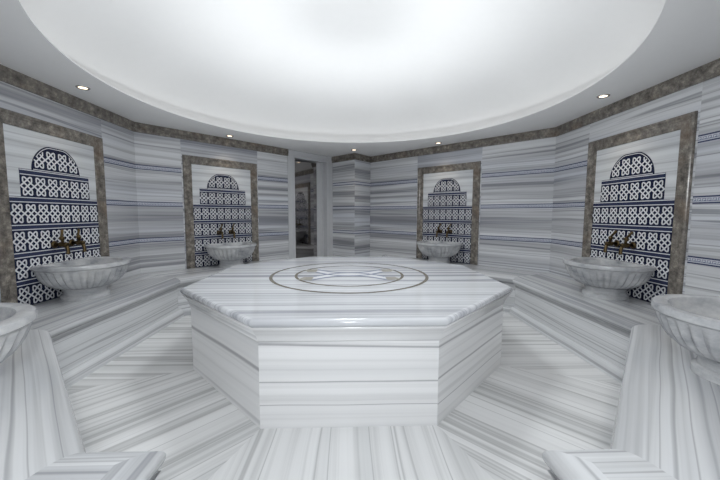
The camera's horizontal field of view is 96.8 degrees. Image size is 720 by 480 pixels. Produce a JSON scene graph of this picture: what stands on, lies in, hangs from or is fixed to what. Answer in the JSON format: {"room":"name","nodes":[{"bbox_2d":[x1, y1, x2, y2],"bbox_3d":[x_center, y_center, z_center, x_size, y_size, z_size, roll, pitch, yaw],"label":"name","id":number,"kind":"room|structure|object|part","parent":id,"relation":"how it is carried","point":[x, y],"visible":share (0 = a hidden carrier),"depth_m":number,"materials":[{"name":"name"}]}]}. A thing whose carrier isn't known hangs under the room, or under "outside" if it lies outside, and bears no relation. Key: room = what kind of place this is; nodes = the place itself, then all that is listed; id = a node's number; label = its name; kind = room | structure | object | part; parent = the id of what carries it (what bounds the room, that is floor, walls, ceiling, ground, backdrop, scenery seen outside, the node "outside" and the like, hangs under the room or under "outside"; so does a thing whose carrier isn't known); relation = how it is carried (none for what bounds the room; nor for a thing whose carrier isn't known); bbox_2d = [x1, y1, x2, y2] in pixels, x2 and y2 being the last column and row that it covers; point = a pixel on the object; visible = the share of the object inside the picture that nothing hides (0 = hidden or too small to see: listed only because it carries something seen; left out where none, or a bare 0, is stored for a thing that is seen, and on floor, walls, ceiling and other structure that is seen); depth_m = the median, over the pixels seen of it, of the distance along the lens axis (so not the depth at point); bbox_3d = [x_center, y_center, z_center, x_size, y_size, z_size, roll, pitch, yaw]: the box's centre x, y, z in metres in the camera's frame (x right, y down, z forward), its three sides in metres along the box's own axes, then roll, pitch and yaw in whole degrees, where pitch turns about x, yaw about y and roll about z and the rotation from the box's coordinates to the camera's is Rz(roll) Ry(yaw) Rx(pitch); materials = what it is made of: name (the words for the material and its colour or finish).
{"room":"spa","nodes":[
{"label":"spa","id":0,"kind":"room"},
{"bbox_2d":[0,81,140,304],"bbox_3d":[-2.772,-0.186,2.947,0.002,2.371,2.216,0,5,-2],"label":"wall","id":1,"kind":"structure","parent":0,"point":[118,142],"depth_m":3.61,"materials":[{"name":"stone"}]},
{"bbox_2d":[0,107,109,304],"bbox_3d":[-2.760,-0.262,2.953,0.026,1.578,1.106,0,5,-2],"label":"tile panel","id":2,"kind":"object","parent":1,"relation":"attached to","point":[52,176],"visible":0.84,"depth_m":2.78,"materials":[{"name":"blue tile"}]},
{"bbox_3d":[-2.744,-0.221,2.458,0.026,1.578,0.112,0,5,-2],"label":"rail","id":3,"kind":"part","parent":2,"relation":"part of","materials":[{"name":"brown stone"}]},
{"bbox_3d":[-2.757,-0.992,2.893,0.026,0.112,1.106,0,5,-2],"label":"rail","id":4,"kind":"part","parent":2,"relation":"part of","materials":[{"name":"brown stone"}]},
{"bbox_2d":[51,229,70,253],"bbox_3d":[-2.692,0.017,2.893,0.135,0.222,0.077,0,5,-2],"label":"tap","id":5,"kind":"object","parent":2,"relation":"attached to","point":[54,244],"visible":1,"depth_m":2.88,"materials":[{"name":"gold metal"}]},
{"bbox_3d":[-2.697,-0.033,2.896,0.041,0.123,0.071,-3,5,-32],"label":"lever","id":6,"kind":"part","parent":5,"relation":"part of","materials":[{"name":"gold metal"}]},
{"bbox_3d":[-2.650,0.083,2.894,0.051,0.089,0.036,0,5,-2],"label":"spout","id":7,"kind":"part","parent":5,"relation":"part of","materials":[{"name":"gold metal"}]},
{"bbox_2d":[69,229,86,251],"bbox_3d":[-2.698,0.002,3.072,0.135,0.222,0.077,0,5,-2],"label":"tap","id":8,"kind":"object","parent":2,"relation":"attached to","point":[72,242],"visible":0.99,"depth_m":3.06,"materials":[{"name":"gold metal"}]},
{"bbox_3d":[-2.703,-0.048,3.076,0.041,0.123,0.071,-3,5,-32],"label":"lever","id":9,"kind":"part","parent":8,"relation":"part of","materials":[{"name":"gold metal"}]},
{"bbox_3d":[-2.656,0.069,3.074,0.051,0.089,0.036,0,5,-2],"label":"spout","id":10,"kind":"part","parent":8,"relation":"part of","materials":[{"name":"gold metal"}]},
{"bbox_3d":[-2.776,-0.302,3.448,0.026,1.578,0.112,0,5,-2],"label":"rail","id":11,"kind":"part","parent":2,"relation":"part of","materials":[{"name":"brown stone"}]},
{"bbox_2d":[134,132,288,273],"bbox_3d":[-2.041,-0.340,4.868,0.002,2.371,2.248,5,6,43],"label":"wall","id":12,"kind":"structure","parent":0,"point":[158,159],"depth_m":4.36,"materials":[{"name":"stone"}]},
{"bbox_2d":[182,155,258,268],"bbox_3d":[-2.050,-0.413,4.835,0.026,1.578,1.106,5,6,43],"label":"tile panel","id":13,"kind":"object","parent":12,"relation":"attached to","point":[217,192],"visible":0.88,"depth_m":4.75,"materials":[{"name":"tile"}]},
{"bbox_3d":[-2.389,-0.384,4.473,0.026,1.578,0.112,5,6,43],"label":"rail","id":14,"kind":"part","parent":13,"relation":"part of","materials":[{"name":"brown stone"}]},
{"bbox_2d":[217,224,223,238],"bbox_3d":[-2.060,-0.133,4.750,0.135,0.222,0.077,5,6,43],"label":"tap","id":15,"kind":"object","parent":13,"relation":"attached to","point":[220,231],"visible":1,"depth_m":4.73,"materials":[{"name":"gold metal"}]},
{"bbox_3d":[-2.047,-1.143,4.775,0.026,0.112,1.106,5,6,43],"label":"rail","id":16,"kind":"part","parent":13,"relation":"part of","materials":[{"name":"brown stone"}]},
{"bbox_2d":[229,223,234,237],"bbox_3d":[-1.937,-0.143,4.881,0.135,0.222,0.077,5,6,43],"label":"tap","id":17,"kind":"object","parent":13,"relation":"attached to","point":[232,231],"visible":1,"depth_m":4.87,"materials":[{"name":"gold metal"}]},
{"bbox_3d":[-1.710,-0.441,5.197,0.026,1.578,0.112,5,6,43],"label":"rail","id":18,"kind":"part","parent":13,"relation":"part of","materials":[{"name":"brown stone"}]},
{"bbox_2d":[287,150,332,258],"bbox_3d":[-0.986,-0.438,6.137,0.244,2.375,1.049,5,6,43],"label":"door","id":19,"kind":"structure","parent":12,"relation":"in","point":[310,176],"depth_m":6.16,"materials":[{"name":"stone"}]},
{"bbox_3d":[-1.075,-0.373,6.099,0.593,2.205,0.012,-4,6,-42],"label":"glass panel","id":20,"kind":"part","parent":19,"relation":"part of","materials":[{"name":"clear glass"}]},
{"bbox_2d":[67,313,620,479],"bbox_3d":[-0.104,0.998,3.132,4.240,0.001,7.566,0,5,-2],"label":"floor","id":21,"kind":"structure","parent":0,"point":[542,396],"depth_m":1.87,"materials":[{"name":"stone"}]},
{"bbox_2d":[0,258,286,479],"bbox_3d":[-1.732,0.781,2.830,2.072,0.471,5.842,0,5,-2],"label":"bench","id":22,"kind":"object","parent":21,"relation":"on","point":[67,341],"visible":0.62,"depth_m":1.72,"materials":[{"name":"stone"}]},
{"bbox_2d":[0,303,37,362],"bbox_3d":[-1.718,0.501,1.329,0.716,0.331,0.551,5,6,43],"label":"basin","id":23,"kind":"object","parent":22,"relation":"on","point":[16,319],"visible":1,"depth_m":1.39,"materials":[{"name":"stone"}]},
{"bbox_2d":[31,256,130,300],"bbox_3d":[-2.487,0.362,2.993,0.551,0.331,0.716,0,5,-2],"label":"basin","id":24,"kind":"object","parent":22,"relation":"on","point":[87,278],"visible":1,"depth_m":2.83,"materials":[{"name":"stone"}]},
{"bbox_3d":[-1.446,0.973,2.855,1.498,0.085,5.842,0,5,-2],"label":"skirting","id":25,"kind":"part","parent":22,"relation":"part of","materials":[{"name":"stone"}]},
{"bbox_2d":[204,242,255,267],"bbox_3d":[-1.851,0.226,4.699,0.551,0.331,0.716,5,6,43],"label":"basin","id":26,"kind":"object","parent":22,"relation":"on","point":[234,253],"visible":0.99,"depth_m":4.55,"materials":[{"name":"stone"}]},
{"bbox_2d":[180,257,512,428],"bbox_3d":[-0.102,0.663,3.105,2.636,0.672,2.636,0,5,-2],"label":"platform","id":27,"kind":"object","parent":21,"relation":"on","point":[305,342],"visible":1,"depth_m":1.94,"materials":[{"name":"white stone"}]},
{"bbox_3d":[-0.102,0.428,3.086,2.623,0.095,2.623,0,5,-2],"label":"cornice","id":28,"kind":"part","parent":27,"relation":"part of","materials":[{"name":"stone"}]},
{"bbox_3d":[-0.101,0.330,3.078,0.710,0.001,0.465,0,5,-2],"label":"star arm","id":29,"kind":"part","parent":27,"relation":"part of"},
{"bbox_3d":[-0.101,0.330,3.078,0.710,0.001,0.465,0,5,-2],"label":"star arm","id":30,"kind":"part","parent":27,"relation":"part of"},
{"bbox_2d":[382,255,719,479],"bbox_3d":[1.534,0.764,3.185,2.072,0.471,6.267,0,5,-2],"label":"bench","id":31,"kind":"object","parent":21,"relation":"on","point":[667,423],"visible":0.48,"depth_m":1.53,"materials":[{"name":"stone"}]},
{"bbox_2d":[417,240,461,263],"bbox_3d":[1.220,0.203,5.108,0.716,0.331,0.551,5,6,43],"label":"basin","id":32,"kind":"object","parent":31,"relation":"on","point":[437,251],"visible":0.98,"depth_m":4.95,"materials":[{"name":"stone"}]},
{"bbox_3d":[1.246,0.956,3.192,1.498,0.085,6.267,0,5,-2],"label":"skirting","id":33,"kind":"part","parent":31,"relation":"part of","materials":[{"name":"stone"}]},
{"bbox_2d":[563,257,655,300],"bbox_3d":[2.287,0.372,3.083,0.551,0.331,0.716,0,5,-2],"label":"basin","id":34,"kind":"object","parent":31,"relation":"on","point":[602,278],"visible":1,"depth_m":2.92,"materials":[{"name":"stone"}]},
{"bbox_2d":[651,294,719,384],"bbox_3d":[1.762,0.494,1.562,0.524,0.331,0.680,5,6,43],"label":"basin","id":35,"kind":"object","parent":31,"relation":"on","point":[691,320],"visible":1,"depth_m":1.53,"materials":[{"name":"stone"}]},
{"bbox_2d":[333,160,369,256],"bbox_3d":[-0.188,-0.459,6.413,0.618,2.371,0.483,4,6,39],"label":"wall pier","id":36,"kind":"object","parent":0,"point":[351,178],"visible":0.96,"depth_m":6.21,"materials":[{"name":"stone"}]},
{"bbox_2d":[0,0,719,156],"bbox_3d":[-0.094,-1.709,2.912,5.350,0.690,5.350,5,6,43],"label":"ceiling","id":37,"kind":"structure","parent":0,"point":[330,78],"depth_m":3.19,"materials":[{"name":"paint"}]},
{"bbox_2d":[75,85,89,89],"bbox_3d":[-2.484,-1.363,2.868,0.104,0.008,0.104,0,5,-2],"label":"recessed light","id":38,"kind":"object","parent":37,"relation":"in","point":[76,86],"visible":1,"depth_m":2.86,"materials":[{"name":"silver metal"}]},
{"bbox_2d":[597,94,609,98],"bbox_3d":[2.303,-1.359,3.028,0.104,0.008,0.104,0,5,-2],"label":"recessed light","id":39,"kind":"object","parent":37,"relation":"in","point":[603,95],"visible":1,"depth_m":3.02,"materials":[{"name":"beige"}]},
{"bbox_2d":[370,137,555,272],"bbox_3d":[1.370,-0.364,5.316,3.196,2.371,0.002,5,6,43],"label":"wall","id":40,"kind":"structure","parent":0,"point":[517,178],"depth_m":4.72,"materials":[{"name":"stone"}]},
{"bbox_2d":[416,161,480,264],"bbox_3d":[1.409,-0.435,5.257,1.106,1.578,0.026,5,6,43],"label":"tile panel","id":41,"kind":"object","parent":40,"relation":"attached to","point":[447,195],"visible":0.87,"depth_m":5.18,"materials":[{"name":"tile"}]},
{"bbox_3d":[1.046,-0.464,5.595,0.112,1.578,0.026,5,6,43],"label":"rail","id":42,"kind":"part","parent":41,"relation":"part of","materials":[{"name":"brown stone"}]},
{"bbox_2d":[436,224,441,236],"bbox_3d":[1.301,-0.164,5.289,0.077,0.222,0.135,5,6,43],"label":"tap","id":43,"kind":"object","parent":41,"relation":"attached to","point":[438,227],"visible":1,"depth_m":5.28,"materials":[{"name":"gold metal"}]},
{"bbox_2d":[446,224,451,237],"bbox_3d":[1.433,-0.154,5.166,0.077,0.222,0.135,5,6,43],"label":"tap","id":44,"kind":"object","parent":41,"relation":"attached to","point":[448,228],"visible":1,"depth_m":5.15,"materials":[{"name":"gold metal"}]},
{"bbox_3d":[1.412,-1.165,5.197,1.106,0.112,0.026,5,6,43],"label":"rail","id":45,"kind":"part","parent":41,"relation":"part of","materials":[{"name":"brown stone"}]},
{"bbox_3d":[1.772,-0.406,4.919,0.112,1.578,0.026,5,6,43],"label":"rail","id":46,"kind":"part","parent":41,"relation":"part of","materials":[{"name":"brown stone"}]},
{"bbox_2d":[549,76,719,298],"bbox_3d":[2.573,-0.181,3.125,0.002,2.371,2.216,0,5,-2],"label":"wall","id":47,"kind":"structure","parent":0,"point":[702,258],"depth_m":2.55,"materials":[{"name":"stone"}]},
{"bbox_2d":[582,111,697,302],"bbox_3d":[2.563,-0.252,3.071,0.026,1.578,1.106,0,5,-2],"label":"tile panel","id":48,"kind":"object","parent":47,"relation":"attached to","point":[639,180],"visible":0.77,"depth_m":2.87,"materials":[{"name":"tile"}]},
{"bbox_3d":[2.546,-0.293,3.566,0.026,1.578,0.112,0,5,-2],"label":"rail","id":49,"kind":"part","parent":48,"relation":"part of","materials":[{"name":"brown stone"}]},
{"bbox_2d":[603,230,619,251],"bbox_3d":[2.493,0.012,3.175,0.135,0.222,0.077,0,5,-2],"label":"tap","id":50,"kind":"object","parent":48,"relation":"attached to","point":[616,243],"visible":1,"depth_m":3.17,"materials":[{"name":"gold metal"}]},
{"bbox_3d":[2.499,-0.036,3.164,0.041,0.123,0.071,-3,5,-32],"label":"lever","id":51,"kind":"part","parent":50,"relation":"part of","materials":[{"name":"gold metal"}]},
{"bbox_2d":[618,231,635,254],"bbox_3d":[2.499,0.027,2.996,0.135,0.222,0.077,0,5,-2],"label":"tap","id":52,"kind":"object","parent":48,"relation":"attached to","point":[632,245],"visible":1,"depth_m":2.99,"materials":[{"name":"gold metal"}]},
{"bbox_3d":[2.457,0.093,3.005,0.051,0.089,0.036,0,5,-2],"label":"spout","id":53,"kind":"part","parent":52,"relation":"part of","materials":[{"name":"gold metal"}]},
{"bbox_3d":[2.505,-0.022,2.985,0.041,0.123,0.071,-3,5,-32],"label":"lever","id":54,"kind":"part","parent":52,"relation":"part of","materials":[{"name":"gold metal"}]},
{"bbox_3d":[2.566,-0.983,3.011,0.026,0.112,1.106,0,5,-2],"label":"rail","id":55,"kind":"part","parent":48,"relation":"part of","materials":[{"name":"brown stone"}]},
{"bbox_3d":[2.579,-0.212,2.576,0.026,1.578,0.112,0,5,-2],"label":"rail","id":56,"kind":"part","parent":48,"relation":"part of","materials":[{"name":"brown stone"}]},
{"bbox_3d":[-1.354,0.014,0.556,3.783,2.371,0.002,5,6,43],"label":"wall","id":57,"kind":"structure","parent":0,"visible":0},
{"bbox_2d":[0,64,288,155],"bbox_3d":[-1.684,-1.250,2.170,2.220,0.115,6.571,-1,5,-11],"label":"trim","id":58,"kind":"structure","parent":57,"relation":"attached to","point":[7,75],"depth_m":3.55,"materials":[{"name":"brown stone"}]},
{"bbox_3d":[1.318,0.017,0.645,0.002,2.371,3.783,5,6,43],"label":"wall","id":59,"kind":"structure","parent":0,"visible":0},
{"bbox_2d":[331,58,719,162],"bbox_3d":[1.065,-1.293,2.813,3.039,0.115,7.226,0,5,-2],"label":"trim","id":60,"kind":"structure","parent":59,"relation":"attached to","point":[710,70],"depth_m":3.65,"materials":[{"name":"brown stone"}]}
]}

